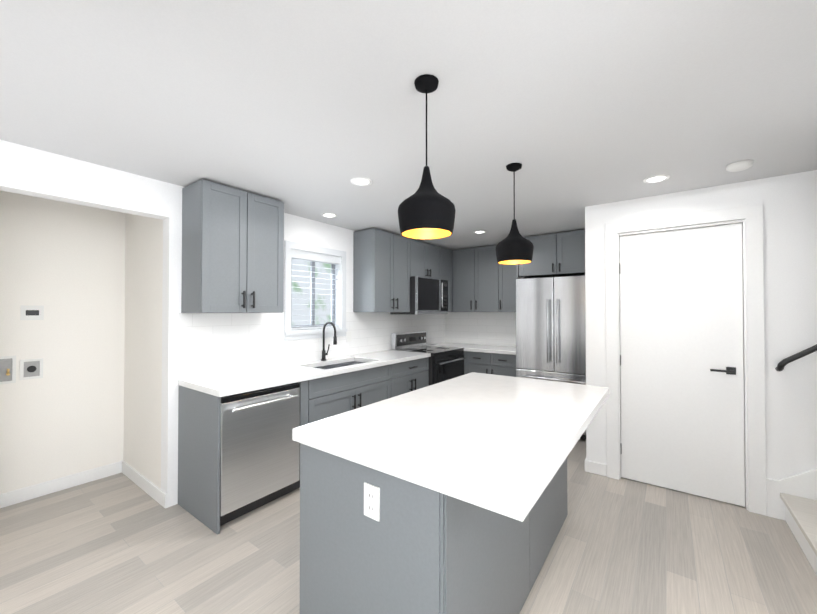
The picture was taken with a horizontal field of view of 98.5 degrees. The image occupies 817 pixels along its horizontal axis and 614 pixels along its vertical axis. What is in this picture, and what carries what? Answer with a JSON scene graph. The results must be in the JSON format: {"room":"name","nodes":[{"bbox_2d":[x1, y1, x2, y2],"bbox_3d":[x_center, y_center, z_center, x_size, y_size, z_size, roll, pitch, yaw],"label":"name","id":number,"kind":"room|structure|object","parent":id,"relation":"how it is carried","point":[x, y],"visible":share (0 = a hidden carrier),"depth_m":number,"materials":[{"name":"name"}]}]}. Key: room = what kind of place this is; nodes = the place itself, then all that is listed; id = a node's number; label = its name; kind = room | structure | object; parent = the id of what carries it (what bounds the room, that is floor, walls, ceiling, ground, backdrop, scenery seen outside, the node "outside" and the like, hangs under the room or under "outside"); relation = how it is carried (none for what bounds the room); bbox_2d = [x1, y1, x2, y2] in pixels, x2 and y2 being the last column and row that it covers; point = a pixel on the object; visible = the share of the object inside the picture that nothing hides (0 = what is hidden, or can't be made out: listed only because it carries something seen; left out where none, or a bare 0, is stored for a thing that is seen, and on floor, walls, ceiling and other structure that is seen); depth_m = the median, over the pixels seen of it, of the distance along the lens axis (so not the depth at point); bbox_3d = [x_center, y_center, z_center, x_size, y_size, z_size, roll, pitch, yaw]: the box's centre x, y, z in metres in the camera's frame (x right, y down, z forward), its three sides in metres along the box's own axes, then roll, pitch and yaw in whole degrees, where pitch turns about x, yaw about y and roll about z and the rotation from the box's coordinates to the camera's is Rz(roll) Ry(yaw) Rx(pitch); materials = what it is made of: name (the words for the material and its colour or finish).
{"room":"kitchen","nodes":[
{"label":"kitchen","id":0,"kind":"room"},
{"bbox_2d":[0,190,123,493],"bbox_3d":[-2.836,0.276,2.796,0.120,2.350,1.140,0,-1,36],"label":"wall","id":1,"kind":"structure","parent":0,"point":[89,279],"depth_m":2.79,"materials":[{"name":"paint"}]},
{"bbox_2d":[0,356,15,383],"bbox_3d":[-2.931,0.458,2.532,0.034,0.200,0.145,0,-1,36],"label":"washer outlet box","id":2,"kind":"object","parent":1,"relation":"attached to","point":[7,369],"visible":1,"depth_m":2.56,"materials":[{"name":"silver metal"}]},
{"bbox_2d":[20,358,42,379],"bbox_3d":[-2.850,0.469,2.662,0.011,0.150,0.120,0,-1,36],"label":"outlet","id":3,"kind":"object","parent":1,"relation":"attached to","point":[31,368],"visible":1,"depth_m":2.66,"materials":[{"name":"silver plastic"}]},
{"bbox_2d":[20,305,43,319],"bbox_3d":[-2.851,0.044,2.668,0.009,0.110,0.120,0,-1,36],"label":"outlet","id":4,"kind":"object","parent":1,"relation":"attached to","point":[32,312],"visible":1,"depth_m":2.67,"materials":[{"name":"plastic"}]},
{"bbox_2d":[0,461,120,507],"bbox_3d":[-2.782,1.400,2.743,0.014,0.100,0.840,0,-1,36],"label":"baseboard","id":5,"kind":"structure","parent":1,"relation":"attached to","point":[13,497],"depth_m":2.76,"materials":[{"name":"paint"}]},
{"bbox_2d":[120,213,162,488],"bbox_3d":[-2.143,0.277,2.921,0.850,2.350,0.120,0,-1,36],"label":"wall","id":6,"kind":"structure","parent":0,"point":[141,384],"depth_m":2.86,"materials":[{"name":"paint"}]},
{"bbox_2d":[121,461,166,507],"bbox_3d":[-2.134,1.401,2.818,0.970,0.100,0.014,0,-1,36],"label":"baseboard","id":7,"kind":"structure","parent":6,"relation":"attached to","point":[148,487],"depth_m":2.76,"materials":[{"name":"paint"}]},
{"bbox_2d":[0,140,444,507],"bbox_3d":[-1.289,0.281,3.262,0.123,2.350,6.420,0,-1,36],"label":"wall","id":8,"kind":"structure","parent":0,"point":[198,344],"depth_m":2.62,"materials":[{"name":"paint"}]},
{"bbox_2d":[181,179,283,312],"bbox_3d":[-1.348,-0.420,2.773,0.368,0.930,0.650,0,-1,36],"label":"upper cabinet","id":9,"kind":"object","parent":8,"relation":"attached to","point":[232,250],"visible":1,"depth_m":2.60,"materials":[{"name":"grey wood"}]},
{"bbox_2d":[284,240,346,340],"bbox_3d":[-0.981,-0.151,3.667,0.170,0.945,0.780,0,-1,36],"label":"window","id":10,"kind":"structure","parent":8,"relation":"in","point":[314,289],"depth_m":3.67,"materials":[{"name":"white"}]},
{"bbox_2d":[353,228,451,311],"bbox_3d":[0.026,-0.398,4.646,0.368,0.930,1.736,0,-1,36],"label":"upper cabinet","id":11,"kind":"object","parent":8,"relation":"attached to","point":[387,265],"visible":0.94,"depth_m":4.08,"materials":[{"name":"grey wood"}]},
{"bbox_2d":[390,276,447,314],"bbox_3d":[0.179,-0.139,4.757,0.480,0.474,0.752,0,-1,36],"label":"microwave","id":12,"kind":"object","parent":11,"relation":"attached to","point":[428,295],"visible":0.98,"depth_m":4.54,"materials":[{"name":"silver metal"}]},
{"bbox_2d":[0,439,816,613],"bbox_3d":[0.812,1.488,1.694,7.550,0.100,6.600,0,-1,36],"label":"floor","id":13,"kind":"structure","parent":0,"point":[120,543],"depth_m":2.02,"materials":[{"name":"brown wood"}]},
{"bbox_2d":[220,383,299,525],"bbox_3d":[-1.233,1.021,2.647,0.631,0.856,0.596,0,-1,36],"label":"dishwasher","id":14,"kind":"object","parent":13,"relation":"on","point":[259,459],"visible":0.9,"depth_m":2.46,"materials":[{"name":"silver metal"}]},
{"bbox_2d":[178,357,428,534],"bbox_3d":[-0.710,1.022,3.394,0.644,0.872,2.463,0,-1,36],"label":"base cabinet","id":15,"kind":"object","parent":13,"relation":"on","point":[199,431],"visible":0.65,"depth_m":2.56,"materials":[{"name":"grey wood"}]},
{"bbox_2d":[178,350,430,396],"bbox_3d":[-0.717,0.672,3.399,0.631,0.258,2.466,0,-1,36],"label":"countertop","id":16,"kind":"structure","parent":15,"relation":"on","point":[228,383],"depth_m":2.88,"materials":[{"name":"white stone"}]},
{"bbox_2d":[321,322,336,360],"bbox_3d":[-0.792,0.345,3.562,0.216,0.396,0.089,0,-1,36],"label":"faucet","id":17,"kind":"object","parent":16,"relation":"on","point":[324,353],"visible":1,"depth_m":3.58,"materials":[{"name":"black metal"}]},
{"bbox_2d":[391,331,465,385],"bbox_3d":[0.291,0.908,4.662,0.727,1.130,0.756,0,-1,36],"label":"range","id":18,"kind":"object","parent":13,"relation":"on","point":[446,363],"visible":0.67,"depth_m":4.57,"materials":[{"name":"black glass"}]},
{"bbox_2d":[299,443,567,613],"bbox_3d":[0.294,1.010,1.987,0.768,0.862,1.690,0,-1,36],"label":"kitchen island","id":19,"kind":"object","parent":13,"relation":"on","point":[373,541],"visible":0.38,"depth_m":1.31,"materials":[{"name":"grey wood"}]},
{"bbox_2d":[292,372,609,521],"bbox_3d":[0.413,0.551,1.914,0.990,0.051,1.735,0,-1,36],"label":"island countertop","id":20,"kind":"structure","parent":19,"relation":"on","point":[502,445],"depth_m":1.43,"materials":[{"name":"white stone"}]},
{"bbox_2d":[464,351,467,374],"bbox_3d":[0.684,1.044,5.260,0.683,0.872,0.601,0,-1,36],"label":"base cabinet","id":21,"kind":"object","parent":13,"relation":"on","point":[465,352],"depth_m":4.81,"materials":[{"name":"grey wood"}]},
{"bbox_2d":[428,342,515,354],"bbox_3d":[0.965,0.583,5.041,1.401,0.041,0.631,0,-1,36],"label":"countertop","id":22,"kind":"structure","parent":21,"relation":"on","point":[499,349],"depth_m":4.87,"materials":[{"name":"white stone"}]},
{"bbox_2d":[468,351,516,376],"bbox_3d":[1.238,1.039,4.854,0.745,0.872,0.601,0,-1,36],"label":"base cabinet","id":23,"kind":"object","parent":13,"relation":"on","point":[493,363],"depth_m":4.59,"materials":[{"name":"grey wood"}]},
{"bbox_2d":[516,275,585,439],"bbox_3d":[1.843,0.554,4.252,0.870,1.828,0.812,0,-1,36],"label":"refrigerator","id":24,"kind":"object","parent":13,"relation":"on","point":[550,328],"visible":0.62,"depth_m":3.99,"materials":[{"name":"silver metal"}]},
{"bbox_2d":[766,468,816,574],"bbox_3d":[3.092,0.545,1.448,2.170,1.779,0.913,0,-1,36],"label":"stairs","id":25,"kind":"structure","parent":13,"relation":"on","point":[791,501],"depth_m":2.30,"materials":[{"name":"paint"}]},
{"bbox_2d":[0,0,816,249],"bbox_3d":[0.812,-0.962,1.723,7.550,0.100,6.600,0,-1,36],"label":"ceiling","id":26,"kind":"structure","parent":0,"point":[309,109],"depth_m":1.54,"materials":[{"name":"paint"}]},
{"bbox_2d":[321,213,337,217],"bbox_3d":[-0.768,-0.888,3.414,0.155,0.006,0.155,0,-1,30],"label":"recessed light","id":27,"kind":"object","parent":26,"relation":"in","point":[330,215],"depth_m":3.41,"materials":[{"name":"paint"}]},
{"bbox_2d":[351,177,371,185],"bbox_3d":[-0.339,-0.899,2.529,0.155,0.006,0.155,0,-1,30],"label":"recessed light","id":28,"kind":"object","parent":26,"relation":"in","point":[360,181],"depth_m":2.52,"materials":[{"name":"paint"}]},
{"bbox_2d":[398,74,455,238],"bbox_3d":[0.073,-0.605,1.430,0.234,0.619,0.234,0,-1,36],"label":"pendant light","id":29,"kind":"object","parent":26,"relation":"hanging from","point":[426,210],"visible":1,"depth_m":1.36,"materials":[{"name":"black metal"}]},
{"bbox_2d":[473,230,486,233],"bbox_3d":[0.838,-0.880,4.133,0.155,0.006,0.155,0,-1,30],"label":"recessed light","id":30,"kind":"object","parent":26,"relation":"in","point":[479,231],"depth_m":4.12,"materials":[{"name":"paint"}]},
{"bbox_2d":[496,163,533,263],"bbox_3d":[0.676,-0.595,2.252,0.234,0.619,0.234,0,-1,36],"label":"pendant light","id":31,"kind":"object","parent":26,"relation":"hanging from","point":[514,246],"visible":1,"depth_m":2.18,"materials":[{"name":"black metal"}]},
{"bbox_2d":[643,174,669,182],"bbox_3d":[1.744,-0.899,2.477,0.155,0.006,0.155,0,-1,30],"label":"recessed light","id":32,"kind":"object","parent":26,"relation":"in","point":[657,178],"depth_m":2.46,"materials":[{"name":"paint"}]},
{"bbox_2d":[726,160,753,171],"bbox_3d":[2.097,-0.889,2.231,0.130,0.033,0.130,0,-1,36],"label":"smoke detector","id":33,"kind":"object","parent":26,"relation":"attached to","point":[742,165],"visible":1,"depth_m":2.20,"materials":[{"name":"white plastic"}]},
{"bbox_2d":[445,312,515,345],"bbox_3d":[1.600,0.302,5.047,2.430,2.350,0.123,0,-1,36],"label":"wall","id":34,"kind":"structure","parent":0,"point":[491,328],"depth_m":5.33,"materials":[{"name":"paint"}]},
{"bbox_2d":[452,230,584,311],"bbox_3d":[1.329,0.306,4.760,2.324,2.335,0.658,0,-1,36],"label":"upper cabinet","id":35,"kind":"object","parent":34,"relation":"attached to","point":[483,280],"visible":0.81,"depth_m":4.80,"materials":[{"name":"grey wood"}]},
{"bbox_2d":[585,205,598,462],"bbox_3d":[2.061,0.286,3.707,0.100,2.350,1.500,0,-1,36],"label":"wall","id":36,"kind":"structure","parent":0,"point":[591,296],"depth_m":3.10,"materials":[{"name":"paint"}]},
{"bbox_2d":[584,458,592,471],"bbox_3d":[1.768,1.408,3.391,0.014,0.100,0.694,0,-1,36],"label":"baseboard","id":37,"kind":"structure","parent":36,"relation":"attached to","point":[588,463],"depth_m":3.10,"materials":[{"name":"paint"}]},
{"bbox_2d":[598,170,816,479],"bbox_3d":[3.225,0.266,1.997,3.800,2.350,0.120,0,-1,36],"label":"wall","id":38,"kind":"structure","parent":0,"point":[789,202],"depth_m":2.41,"materials":[{"name":"paint"}]},
{"bbox_2d":[605,204,766,515],"bbox_3d":[2.124,0.366,2.785,0.970,2.170,0.146,0,-1,36],"label":"door","id":39,"kind":"structure","parent":38,"relation":"in","point":[685,375],"depth_m":2.73,"materials":[{"name":"paint"}]},
{"bbox_2d":[775,344,816,370],"bbox_3d":[3.344,-0.339,1.792,2.077,1.549,0.082,0,-1,36],"label":"wall-mounted handrail","id":40,"kind":"object","parent":38,"relation":"attached to","point":[792,358],"visible":1,"depth_m":2.32,"materials":[{"name":"black metal"}]}
]}

